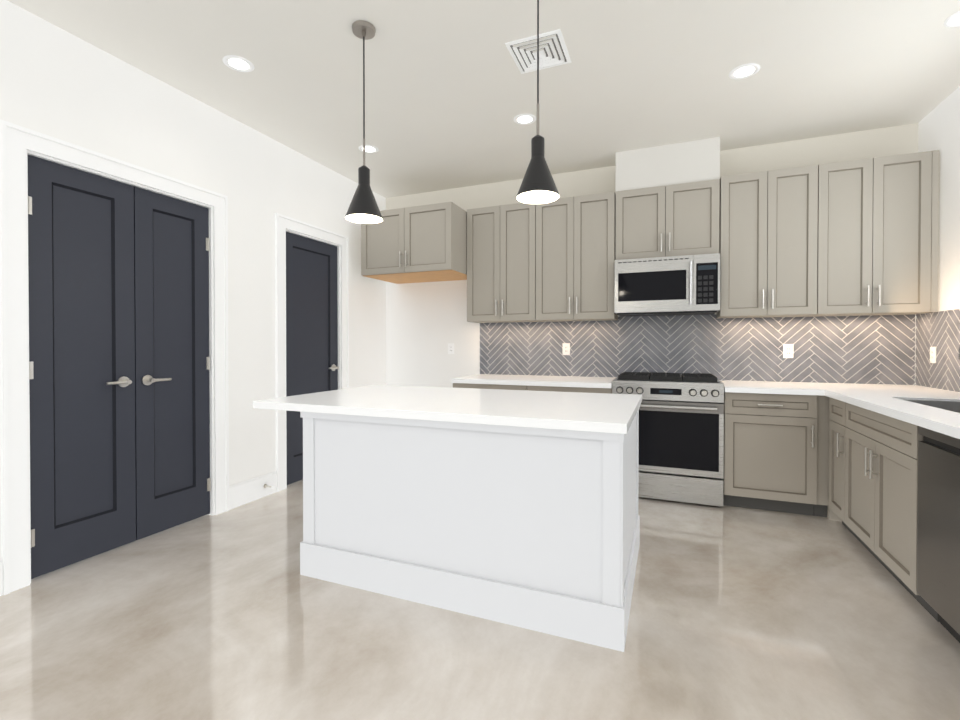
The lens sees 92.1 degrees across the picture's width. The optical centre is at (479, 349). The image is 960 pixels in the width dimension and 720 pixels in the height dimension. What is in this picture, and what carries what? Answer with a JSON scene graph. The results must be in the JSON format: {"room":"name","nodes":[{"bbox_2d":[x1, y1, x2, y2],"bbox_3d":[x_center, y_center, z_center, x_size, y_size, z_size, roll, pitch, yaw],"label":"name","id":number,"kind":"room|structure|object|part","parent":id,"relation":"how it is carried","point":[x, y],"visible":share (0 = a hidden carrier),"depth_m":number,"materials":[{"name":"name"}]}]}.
{"room":"kitchen","nodes":[
{"label":"kitchen","id":0,"kind":"room"},
{"bbox_2d":[0,0,387,558],"bbox_3d":[-2.532,-0.253,1.896,0.140,2.890,7.640,0,1,22],"label":"wall","id":1,"kind":"structure","parent":0,"point":[62,84],"depth_m":3.43,"materials":[{"name":"paint"}]},
{"bbox_2d":[0,559,2,595],"bbox_3d":[-3.078,1.120,0.360,0.015,0.172,4.058,0,1,22],"label":"baseboard","id":2,"kind":"structure","parent":1,"relation":"attached to","point":[1,563],"depth_m":2.23,"materials":[{"name":"paint"}]},
{"bbox_2d":[27,155,135,578],"bbox_3d":[-2.194,0.093,2.579,0.100,2.163,0.515,0,1,22],"label":"double door","id":3,"kind":"structure","parent":1,"relation":"in","point":[81,360],"depth_m":2.57,"materials":[{"name":"paint"}]},
{"bbox_2d":[134,187,210,539],"bbox_3d":[-2.002,0.089,3.052,0.100,2.163,0.493,0,1,22],"label":"double door","id":4,"kind":"structure","parent":1,"relation":"in","point":[172,357],"depth_m":3.04,"materials":[{"name":"paint"}]},
{"bbox_2d":[229,471,276,509],"bbox_3d":[-1.762,1.092,3.596,0.014,0.172,0.457,0,1,22],"label":"baseboard","id":5,"kind":"structure","parent":1,"relation":"attached to","point":[246,491],"depth_m":3.57,"materials":[{"name":"paint"}]},
{"bbox_2d":[286,232,338,484],"bbox_3d":[-1.523,0.079,4.230,0.100,2.163,0.692,0,1,22],"label":"door","id":6,"kind":"structure","parent":1,"relation":"in","point":[311,324],"depth_m":4.19,"materials":[{"name":"paint"}]},
{"bbox_2d":[0,479,959,719],"bbox_3d":[-0.272,1.250,0.991,4.980,0.100,7.640,0,1,22],"label":"floor","id":7,"kind":"structure","parent":0,"point":[739,613],"depth_m":1.89,"materials":[{"name":"concrete"}]},
{"bbox_2d":[300,406,639,651],"bbox_3d":[0.013,0.754,2.625,1.635,0.863,1.080,0,1,22],"label":"kitchen island","id":8,"kind":"object","parent":7,"relation":"on","point":[534,529],"visible":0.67,"depth_m":2.08,"materials":[{"name":"paint"}]},
{"bbox_2d":[253,385,641,433],"bbox_3d":[-0.122,0.301,2.681,1.950,0.040,1.140,0,1,22],"label":"island countertop","id":9,"kind":"structure","parent":8,"relation":"on","point":[598,412],"depth_m":2.36,"materials":[{"name":"stone"}]},
{"bbox_2d":[453,383,526,389],"bbox_3d":[0.194,0.738,4.410,0.703,0.861,0.701,0,1,22],"label":"base cabinet","id":10,"kind":"object","parent":7,"relation":"on","point":[491,386],"visible":0.04,"depth_m":4.11,"materials":[{"name":"paint"}]},
{"bbox_2d":[527,386,611,393],"bbox_3d":[0.850,0.740,4.143,0.706,0.861,0.701,0,1,22],"label":"base cabinet","id":11,"kind":"object","parent":7,"relation":"on","point":[571,389],"visible":0.02,"depth_m":3.84,"materials":[{"name":"paint"}]},
{"bbox_2d":[451,374,614,387],"bbox_3d":[0.522,0.288,4.272,1.415,0.040,0.688,0,1,22],"label":"countertop","id":12,"kind":"structure","parent":11,"relation":"on","point":[528,380],"depth_m":4.09,"materials":[{"name":"stone"}]},
{"bbox_2d":[612,372,723,506],"bbox_3d":[1.540,0.693,3.835,0.797,0.963,0.732,0,1,22],"label":"range","id":13,"kind":"object","parent":7,"relation":"on","point":[681,437],"visible":0.9,"depth_m":3.52,"materials":[{"name":"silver metal"}]},
{"bbox_2d":[723,392,816,515],"bbox_3d":[2.187,0.745,3.600,0.570,0.861,0.701,0,1,22],"label":"base cabinet","id":14,"kind":"object","parent":7,"relation":"on","point":[770,452],"visible":1,"depth_m":3.31,"materials":[{"name":"paint"}]},
{"bbox_2d":[720,380,822,395],"bbox_3d":[2.201,0.294,3.590,0.602,0.040,0.688,0,1,22],"label":"countertop","id":15,"kind":"structure","parent":14,"relation":"on","point":[763,387],"depth_m":3.35,"materials":[{"name":"stone"}]},
{"bbox_2d":[814,395,841,520],"bbox_3d":[2.827,0.747,3.369,0.785,0.861,0.647,0,1,22],"label":"base cabinet","id":16,"kind":"object","parent":7,"relation":"on","point":[822,508],"visible":0.15,"depth_m":3.20,"materials":[{"name":"paint"}]},
{"bbox_2d":[829,397,859,540],"bbox_3d":[2.642,0.751,2.881,0.761,0.861,0.309,0,1,22],"label":"base cabinet","id":17,"kind":"object","parent":7,"relation":"on","point":[837,412],"visible":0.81,"depth_m":3.01,"materials":[{"name":"paint"}]},
{"bbox_2d":[847,384,930,389],"bbox_3d":[2.869,0.296,3.318,0.360,0.040,0.688,0,1,22],"label":"countertop","id":18,"kind":"structure","parent":17,"relation":"on","point":[865,386],"depth_m":3.33,"materials":[{"name":"stone"}]},
{"bbox_2d":[845,403,939,621],"bbox_3d":[2.415,0.756,2.323,0.761,0.861,0.888,0,1,22],"label":"base cabinet","id":19,"kind":"object","parent":7,"relation":"on","point":[881,486],"visible":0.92,"depth_m":2.36,"materials":[{"name":"paint"}]},
{"bbox_2d":[811,383,959,438],"bbox_3d":[2.318,0.307,2.084,0.751,0.040,3.390,0,1,22],"label":"countertop","id":20,"kind":"structure","parent":19,"relation":"on","point":[884,399],"depth_m":2.50,"materials":[{"name":"stone"}]},
{"bbox_2d":[902,399,959,412],"bbox_3d":[2.460,0.422,2.302,0.396,0.250,0.746,0,1,22],"label":"sink","id":21,"kind":"object","parent":20,"relation":"in","point":[953,406],"visible":0.04,"depth_m":2.62,"materials":[{"name":"silver metal"}]},
{"bbox_2d":[917,426,959,642],"bbox_3d":[2.146,0.763,1.615,0.727,0.860,0.609,0,1,22],"label":"dishwasher","id":22,"kind":"object","parent":7,"relation":"on","point":[938,560],"visible":0.86,"depth_m":1.87,"materials":[{"name":"silver metal"}]},
{"bbox_2d":[7,0,959,197],"bbox_3d":[-0.272,-1.740,0.965,4.980,0.100,7.640,0,1,22],"label":"ceiling","id":23,"kind":"structure","parent":0,"point":[450,91],"depth_m":2.84,"materials":[{"name":"paint"}]},
{"bbox_2d":[222,55,253,71],"bbox_3d":[-1.441,-1.701,2.763,0.170,0.005,0.170,0,1,22],"label":"recessed light","id":24,"kind":"object","parent":23,"relation":"in","point":[238,63],"visible":1,"depth_m":2.75,"materials":[{"name":"paint"}]},
{"bbox_2d":[345,20,382,223],"bbox_3d":[-0.617,-1.197,2.459,0.200,1.009,0.200,0,1,22],"label":"pendant light","id":25,"kind":"object","parent":23,"relation":"hanging from","point":[363,208],"visible":1,"depth_m":2.44,"materials":[{"name":"black metal"}]},
{"bbox_2d":[359,145,378,152],"bbox_3d":[-0.954,-1.712,3.962,0.170,0.005,0.170,0,1,22],"label":"recessed light","id":26,"kind":"object","parent":23,"relation":"in","point":[370,149],"visible":0.9,"depth_m":3.96,"materials":[{"name":"paint"}]},
{"bbox_2d":[514,114,535,124],"bbox_3d":[0.334,-1.707,3.439,0.170,0.005,0.170,0,1,22],"label":"recessed light","id":27,"kind":"object","parent":23,"relation":"in","point":[523,119],"visible":1,"depth_m":3.44,"materials":[{"name":"paint"}]},
{"bbox_2d":[505,29,570,73],"bbox_3d":[0.341,-1.698,2.659,0.310,0.012,0.310,0,1,22],"label":"ceiling vent","id":28,"kind":"object","parent":23,"relation":"in","point":[525,61],"visible":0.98,"depth_m":2.66,"materials":[{"name":"metal"}]},
{"bbox_2d":[516,0,559,203],"bbox_3d":[0.264,-1.194,2.101,0.200,1.009,0.200,0,1,22],"label":"pendant light","id":29,"kind":"object","parent":23,"relation":"hanging from","point":[538,186],"visible":1,"depth_m":2.08,"materials":[{"name":"black metal"}]},
{"bbox_2d":[729,63,759,78],"bbox_3d":[1.623,-1.702,2.840,0.170,0.005,0.170,0,1,22],"label":"recessed light","id":30,"kind":"object","parent":23,"relation":"in","point":[745,71],"visible":1,"depth_m":2.83,"materials":[{"name":"paint"}]},
{"bbox_2d":[944,11,959,26],"bbox_3d":[2.486,-1.698,2.360,0.170,0.005,0.170,0,1,22],"label":"recessed light","id":31,"kind":"object","parent":23,"relation":"in","point":[953,20],"visible":1,"depth_m":2.39,"materials":[{"name":"paint"}]},
{"bbox_2d":[386,123,917,387],"bbox_3d":[1.143,-0.275,4.459,4.738,2.890,0.124,0,1,22],"label":"wall","id":32,"kind":"structure","parent":0,"point":[882,142],"depth_m":4.92,"materials":[{"name":"paint"}]},
{"bbox_2d":[361,202,466,283],"bbox_3d":[-0.608,-1.045,4.716,0.996,0.624,0.694,0,1,22],"label":"upper cabinet","id":33,"kind":"object","parent":32,"relation":"attached to","point":[421,243],"visible":1,"depth_m":4.42,"materials":[{"name":"paint"}]},
{"bbox_2d":[448,343,453,353],"bbox_3d":[-0.314,-0.005,4.985,0.072,0.116,0.008,0,1,22],"label":"electrical outlet","id":34,"kind":"object","parent":32,"relation":"attached to","point":[450,348],"visible":1,"depth_m":4.98,"materials":[{"name":"white plastic"}]},
{"bbox_2d":[467,203,541,322],"bbox_3d":[0.245,-0.823,4.555,0.694,1.105,0.354,0,1,22],"label":"upper cabinet","id":35,"kind":"object","parent":32,"relation":"attached to","point":[501,263],"visible":1,"depth_m":4.42,"materials":[{"name":"paint"}]},
{"bbox_2d":[536,192,617,321],"bbox_3d":[0.897,-0.821,4.290,0.706,1.105,0.354,0,1,22],"label":"upper cabinet","id":36,"kind":"object","parent":32,"relation":"attached to","point":[575,254],"visible":0.96,"depth_m":4.15,"materials":[{"name":"paint"}]},
{"bbox_2d":[616,179,719,259],"bbox_3d":[1.605,-1.069,4.000,0.807,0.605,0.354,0,1,22],"label":"upper cabinet","id":37,"kind":"object","parent":32,"relation":"attached to","point":[682,219],"visible":0.94,"depth_m":3.86,"materials":[{"name":"paint"}]},
{"bbox_2d":[614,253,719,316],"bbox_3d":[1.588,-0.530,3.963,0.805,0.462,0.445,0,1,22],"label":"microwave","id":38,"kind":"object","parent":37,"relation":"attached to","point":[674,285],"visible":1,"depth_m":3.80,"materials":[{"name":"silver metal"}]},
{"bbox_2d":[480,314,915,384],"bbox_3d":[1.652,-0.019,4.175,3.578,0.572,0.028,0,1,22],"label":"backsplash","id":39,"kind":"structure","parent":32,"relation":"attached to","point":[876,349],"depth_m":4.02,"materials":[{"name":"grey tile"}]},
{"bbox_2d":[562,343,569,354],"bbox_3d":[0.840,0.000,4.508,0.072,0.116,0.008,0,1,22],"label":"electrical outlet","id":40,"kind":"object","parent":39,"relation":"attached to","point":[565,348],"visible":1,"depth_m":4.51,"materials":[{"name":"white plastic"}]},
{"bbox_2d":[783,344,793,357],"bbox_3d":[2.544,0.016,3.816,0.072,0.116,0.008,0,1,22],"label":"electrical outlet","id":41,"kind":"object","parent":39,"relation":"attached to","point":[788,350],"visible":1,"depth_m":3.81,"materials":[{"name":"white plastic"}]},
{"bbox_2d":[716,165,817,318],"bbox_3d":[2.287,-0.825,3.725,0.649,1.123,0.354,0,1,22],"label":"upper cabinet","id":42,"kind":"object","parent":32,"relation":"attached to","point":[768,228],"visible":1,"depth_m":3.59,"materials":[{"name":"paint"}]},
{"bbox_2d":[807,150,938,316],"bbox_3d":[2.914,-0.823,3.470,0.696,1.123,0.354,0,1,22],"label":"upper cabinet","id":43,"kind":"object","parent":32,"relation":"attached to","point":[874,240],"depth_m":3.33,"materials":[{"name":"paint"}]},
{"bbox_3d":[3.226,-0.822,3.364,0.037,1.123,0.316,0,1,22],"label":"upper cabinet filler","id":44,"kind":"part","parent":43,"relation":"part of","materials":[{"name":"grey wood"}]},
{"bbox_2d":[615,137,719,191],"bbox_3d":[1.617,-1.544,4.026,0.813,0.342,0.307,0,1,22],"label":"wall","id":45,"kind":"structure","parent":0,"point":[683,162],"depth_m":3.88,"materials":[{"name":"paint"}]},
{"bbox_2d":[915,86,959,391],"bbox_3d":[1.979,-0.237,0.063,0.120,2.890,7.640,0,1,22],"label":"wall","id":46,"kind":"structure","parent":0,"point":[939,130],"depth_m":3.13,"materials":[{"name":"paint"}]},
{"bbox_2d":[916,309,959,391],"bbox_3d":[2.628,0.002,1.837,0.009,0.572,3.570,0,1,22],"label":"backsplash","id":47,"kind":"structure","parent":46,"relation":"attached to","point":[940,330],"depth_m":3.20,"materials":[{"name":"grey tile"}]},
{"bbox_2d":[930,347,935,362],"bbox_3d":[3.203,0.040,3.271,0.008,0.116,0.072,0,1,22],"label":"electrical outlet","id":48,"kind":"object","parent":47,"relation":"attached to","point":[932,354],"visible":1,"depth_m":3.27,"materials":[{"name":"white plastic"}]}
]}

